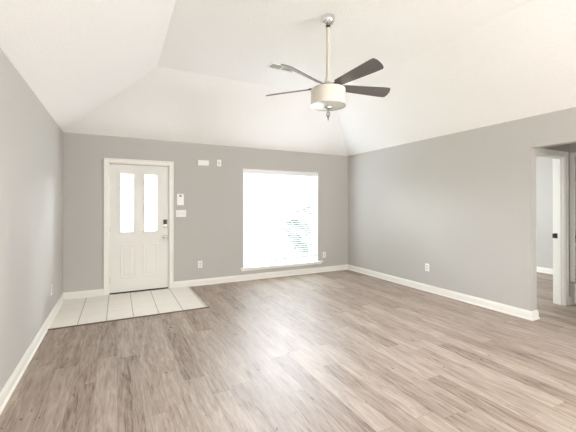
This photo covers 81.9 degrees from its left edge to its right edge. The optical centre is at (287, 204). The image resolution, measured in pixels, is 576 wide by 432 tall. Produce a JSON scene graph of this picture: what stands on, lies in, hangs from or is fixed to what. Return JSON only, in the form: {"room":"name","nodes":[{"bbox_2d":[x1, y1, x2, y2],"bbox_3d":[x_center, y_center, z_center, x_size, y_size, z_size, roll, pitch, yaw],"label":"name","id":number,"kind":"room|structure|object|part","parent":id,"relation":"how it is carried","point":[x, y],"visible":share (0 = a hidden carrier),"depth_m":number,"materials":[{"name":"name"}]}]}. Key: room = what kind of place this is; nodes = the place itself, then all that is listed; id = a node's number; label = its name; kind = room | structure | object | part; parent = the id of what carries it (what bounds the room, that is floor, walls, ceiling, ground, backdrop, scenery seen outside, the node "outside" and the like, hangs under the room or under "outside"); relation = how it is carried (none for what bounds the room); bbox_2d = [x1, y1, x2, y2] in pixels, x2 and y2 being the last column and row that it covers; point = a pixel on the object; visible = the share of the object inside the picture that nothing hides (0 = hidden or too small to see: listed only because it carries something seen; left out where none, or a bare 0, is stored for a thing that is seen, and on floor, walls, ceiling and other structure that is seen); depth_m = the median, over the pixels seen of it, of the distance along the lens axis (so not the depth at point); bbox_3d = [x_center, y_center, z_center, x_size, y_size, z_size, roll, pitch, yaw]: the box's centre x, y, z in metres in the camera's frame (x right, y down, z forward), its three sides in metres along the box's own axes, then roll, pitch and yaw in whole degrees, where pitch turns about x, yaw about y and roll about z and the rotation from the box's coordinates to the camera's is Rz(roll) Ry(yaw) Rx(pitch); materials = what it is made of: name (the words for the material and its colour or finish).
{"room":"empty living room","nodes":[
{"label":"empty living room","id":0,"kind":"room"},
{"bbox_2d":[0,48,62,390],"bbox_3d":[-1.272,0.155,0.796,0.120,2.440,8.979,0,0,-27],"label":"wall","id":1,"kind":"structure","parent":0,"point":[31,140],"depth_m":2.89,"materials":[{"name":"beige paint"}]},
{"bbox_2d":[0,289,103,414],"bbox_3d":[-0.989,1.321,0.938,0.518,0.108,8.979,0,0,-27],"label":"baseboard","id":2,"kind":"structure","parent":1,"relation":"attached to","point":[9,387],"depth_m":3.11,"materials":[{"name":"white wood"}]},
{"bbox_2d":[63,132,347,292],"bbox_3d":[-1.015,0.172,6.040,5.360,2.440,0.120,0,0,-27],"label":"wall","id":3,"kind":"structure","parent":0,"point":[211,230],"depth_m":5.68,"materials":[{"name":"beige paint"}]},
{"bbox_2d":[110,164,167,293],"bbox_3d":[-2.363,0.379,5.291,0.856,2.010,0.115,0,0,-27],"label":"door","id":4,"kind":"structure","parent":3,"relation":"in","point":[138,257],"depth_m":5.29,"materials":[{"name":"white wood"}]},
{"bbox_3d":[-2.530,-0.025,5.220,0.222,0.943,0.012,0,0,-27],"label":"lite frame","id":5,"kind":"part","parent":4,"relation":"part of","materials":[{"name":"white glass"}]},
{"bbox_3d":[-2.516,0.892,5.224,0.224,0.525,0.005,0,0,-27],"label":"panel","id":6,"kind":"part","parent":4,"relation":"part of","materials":[{"name":"white wood"}]},
{"bbox_3d":[-2.228,0.893,5.372,0.225,0.525,0.005,0,0,-27],"label":"panel","id":7,"kind":"part","parent":4,"relation":"part of","materials":[{"name":"white wood"}]},
{"bbox_3d":[-2.221,-0.024,5.378,0.223,0.943,0.012,0,0,-27],"label":"lite frame","id":8,"kind":"part","parent":4,"relation":"part of","materials":[{"name":"white glass"}]},
{"bbox_2d":[104,158,173,295],"bbox_3d":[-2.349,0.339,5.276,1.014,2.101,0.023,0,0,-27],"label":"trim","id":9,"kind":"structure","parent":3,"relation":"attached to","point":[106,160],"depth_m":5.22,"materials":[{"name":"white wood"}]},
{"bbox_2d":[177,194,183,204],"bbox_3d":[-1.801,-0.084,5.555,0.112,0.190,0.028,0,0,-27],"label":"wall control","id":10,"kind":"object","parent":3,"relation":"attached to","point":[180,197],"visible":1,"depth_m":5.55,"materials":[{"name":"white plastic"}]},
{"bbox_2d":[176,210,185,216],"bbox_3d":[-1.792,0.151,5.565,0.164,0.116,0.018,0,0,-27],"label":"light switch","id":11,"kind":"object","parent":3,"relation":"attached to","point":[179,213],"visible":1,"depth_m":5.57,"materials":[{"name":"white plastic"}]},
{"bbox_2d":[197,160,208,165],"bbox_3d":[-1.463,-0.717,5.721,0.196,0.098,0.045,0,0,-27],"label":"door chime","id":12,"kind":"object","parent":3,"relation":"attached to","point":[199,162],"visible":1,"depth_m":5.70,"materials":[{"name":"white plastic"}]},
{"bbox_2d":[244,178,314,266],"bbox_3d":[-0.156,0.252,6.542,1.616,1.815,0.060,0,0,-27],"label":"window","id":13,"kind":"structure","parent":3,"relation":"in","point":[313,195],"depth_m":6.67,"materials":[{"name":"white plastic"}]},
{"bbox_3d":[-0.150,0.252,6.531,1.516,0.044,0.035,0,0,-27],"label":"meeting rail","id":14,"kind":"part","parent":13,"relation":"part of","materials":[{"name":"white plastic"}]},
{"bbox_2d":[244,169,316,263],"bbox_3d":[-0.118,0.224,6.469,1.580,1.735,0.074,0,0,-27],"label":"window blind","id":15,"kind":"object","parent":13,"relation":"attached to","point":[250,172],"visible":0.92,"depth_m":6.44,"materials":[{"name":"white plastic"}]},
{"bbox_3d":[-0.122,1.057,6.474,1.580,0.038,0.054,-1,0,-27],"label":"rail","id":16,"kind":"part","parent":15,"relation":"part of","materials":[{"name":"white plastic"}]},
{"bbox_2d":[243,169,317,267],"bbox_3d":[-0.122,0.251,6.477,1.618,1.815,0.087,0,0,-27],"label":"trim","id":17,"kind":"structure","parent":3,"relation":"attached to","point":[316,178],"depth_m":6.80,"materials":[{"name":"white wood"}]},
{"bbox_2d":[240,260,322,270],"bbox_3d":[-0.096,1.169,6.460,1.780,0.022,0.135,0,0,-27],"label":"trim","id":18,"kind":"structure","parent":3,"relation":"attached to","point":[315,261],"depth_m":6.40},
{"bbox_2d":[0,0,575,155],"bbox_3d":[1.059,-1.494,1.997,5.360,0.866,9.219,0,0,-27],"label":"ceiling","id":19,"kind":"structure","parent":0,"point":[188,71],"depth_m":3.76,"materials":[{"name":"white paint"}]},
{"bbox_2d":[266,62,297,72],"bbox_3d":[-0.079,-1.795,4.359,0.380,0.008,0.170,0,0,-27],"label":"ceiling vent","id":20,"kind":"object","parent":19,"relation":"in","point":[271,65],"visible":0.77,"depth_m":4.36,"materials":[{"name":"white metal"}]},
{"bbox_2d":[266,13,389,119],"bbox_3d":[0.417,-1.306,3.166,1.246,0.994,1.224,0,0,-27],"label":"ceiling fan","id":21,"kind":"object","parent":19,"relation":"hanging from","point":[327,96],"visible":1,"depth_m":3.09,"materials":[{"name":"silver metal"}]},
{"bbox_3d":[0.023,-1.129,3.334,0.521,0.006,0.132,0,24,22],"label":"blade","id":22,"kind":"part","parent":21,"relation":"part of","materials":[{"name":"grey wood"}]},
{"bbox_3d":[0.138,-1.130,2.890,0.132,0.006,0.521,30,18,36],"label":"blade","id":23,"kind":"part","parent":21,"relation":"part of","materials":[{"name":"grey wood"}]},
{"bbox_3d":[0.386,-1.026,3.190,0.328,0.158,0.328,0,0,-27],"label":"lamp shade","id":24,"kind":"part","parent":21,"relation":"part of","materials":[{"name":"glass"}]},
{"bbox_3d":[0.386,-1.447,3.192,0.037,0.520,0.037,0,0,-27],"label":"down rod","id":25,"kind":"part","parent":21,"relation":"part of","materials":[{"name":"white metal"}]},
{"bbox_3d":[0.386,-1.183,3.191,0.136,0.076,0.136,0,0,-27],"label":"motor","id":26,"kind":"part","parent":21,"relation":"part of","materials":[{"name":"white metal"}]},
{"bbox_2d":[312,101,344,110],"bbox_3d":[0.386,-0.944,3.190,0.318,0.021,0.318,0,0,-27],"label":"diffuser","id":27,"kind":"object","parent":21,"relation":"attached to","point":[316,105],"depth_m":3.15,"materials":[{"name":"white glass"}]},
{"bbox_3d":[0.596,-1.130,2.861,0.132,0.006,0.521,28,-15,-29],"label":"blade","id":28,"kind":"part","parent":21,"relation":"part of","materials":[{"name":"grey wood"}]},
{"bbox_3d":[0.764,-1.129,3.288,0.521,0.006,0.132,0,-24,-14],"label":"blade","id":29,"kind":"part","parent":21,"relation":"part of","materials":[{"name":"grey wood"}]},
{"bbox_2d":[0,270,575,431],"bbox_3d":[2.545,1.428,2.748,8.699,0.106,9.219,0,0,-27],"label":"floor","id":30,"kind":"structure","parent":0,"point":[342,350],"depth_m":2.88,"materials":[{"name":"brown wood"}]},
{"bbox_2d":[48,307,208,329],"bbox_3d":[-1.857,1.380,4.062,1.792,0.011,0.026,0,0,-27],"label":"trim","id":31,"kind":"structure","parent":30,"relation":"on","point":[202,307],"depth_m":4.00,"materials":[{"name":"brown wood"}]},
{"bbox_2d":[348,107,575,310],"bbox_3d":[3.391,0.163,3.186,0.120,2.440,8.979,0,0,-27],"label":"wall","id":32,"kind":"structure","parent":0,"point":[462,205],"depth_m":4.82,"materials":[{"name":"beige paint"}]},
{"bbox_2d":[174,264,539,320],"bbox_3d":[0.594,1.334,4.777,3.771,0.108,3.589,0,0,-27],"label":"baseboard","id":33,"kind":"structure","parent":32,"relation":"attached to","point":[533,315],"depth_m":5.68,"materials":[{"name":"white wood"}]},
{"bbox_2d":[425,263,428,270],"bbox_3d":[2.227,1.006,5.313,0.009,0.120,0.074,0,0,-27],"label":"wall outlet","id":34,"kind":"object","parent":32,"relation":"attached to","point":[426,264],"visible":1,"depth_m":5.32,"materials":[{"name":"white plastic"}]},
{"bbox_2d":[536,157,552,268],"bbox_3d":[5.093,0.176,7.188,0.120,2.440,3.490,0,0,-27],"label":"wall","id":35,"kind":"structure","parent":0,"point":[544,166],"depth_m":6.78,"materials":[{"name":"beige paint"}]},
{"bbox_2d":[537,267,552,273],"bbox_3d":[3.607,1.340,6.422,3.219,0.108,3.250,0,0,-27],"label":"baseboard","id":36,"kind":"structure","parent":35,"relation":"attached to","point":[539,269],"depth_m":6.75,"materials":[{"name":"white wood"}]},
{"bbox_2d":[542,144,569,295],"bbox_3d":[4.375,0.169,4.927,3.219,2.440,0.120,0,0,-27],"label":"wall","id":37,"kind":"structure","parent":0,"point":[566,147],"depth_m":4.62,"materials":[{"name":"beige paint"}]},
{"bbox_2d":[536,148,568,305],"bbox_3d":[3.413,0.364,4.437,0.804,2.046,0.129,0,0,-27],"label":"trim","id":38,"kind":"structure","parent":37,"relation":"attached to","point":[558,161],"depth_m":4.59,"materials":[{"name":"white wood"}]},
{"bbox_2d":[553,239,553,302],"bbox_3d":[3.382,0.332,4.497,0.934,2.111,0.023,0,0,-27],"label":"trim","id":39,"kind":"structure","parent":37,"relation":"attached to","point":[553,239],"depth_m":4.67,"materials":[{"name":"white wood"}]},
{"bbox_2d":[570,143,575,304],"bbox_3d":[4.383,0.165,3.891,0.120,2.440,1.730,0,0,-27],"label":"wall","id":40,"kind":"structure","parent":0,"point":[572,145],"depth_m":4.59,"materials":[{"name":"beige paint"}]},
{"bbox_2d":[570,152,575,282],"bbox_3d":[4.141,0.180,4.213,0.016,1.802,0.927,0,0,-27],"label":"trim","id":41,"kind":"structure","parent":40,"relation":"attached to","point":[572,155],"depth_m":4.59,"materials":[{"name":"white wood"}]},
{"label":"outside","id":42,"kind":"structure","parent":0,"visible":0},
{"bbox_2d":[121,219,311,261],"bbox_3d":[-5.053,1.718,20.821,34.000,0.150,29.880,0,0,-27],"label":"lawn","id":43,"kind":"structure","parent":42,"point":[149,225],"depth_m":15.87,"materials":[{"name":"white"}]},
{"bbox_2d":[284,188,311,254],"bbox_3d":[0.575,0.518,10.307,1.463,2.178,1.273,0,0,-6],"label":"bush","id":44,"kind":"object","parent":43,"relation":"on","point":[307,244],"visible":0.44,"depth_m":10.07,"materials":[{"name":"green plant"}]}
]}

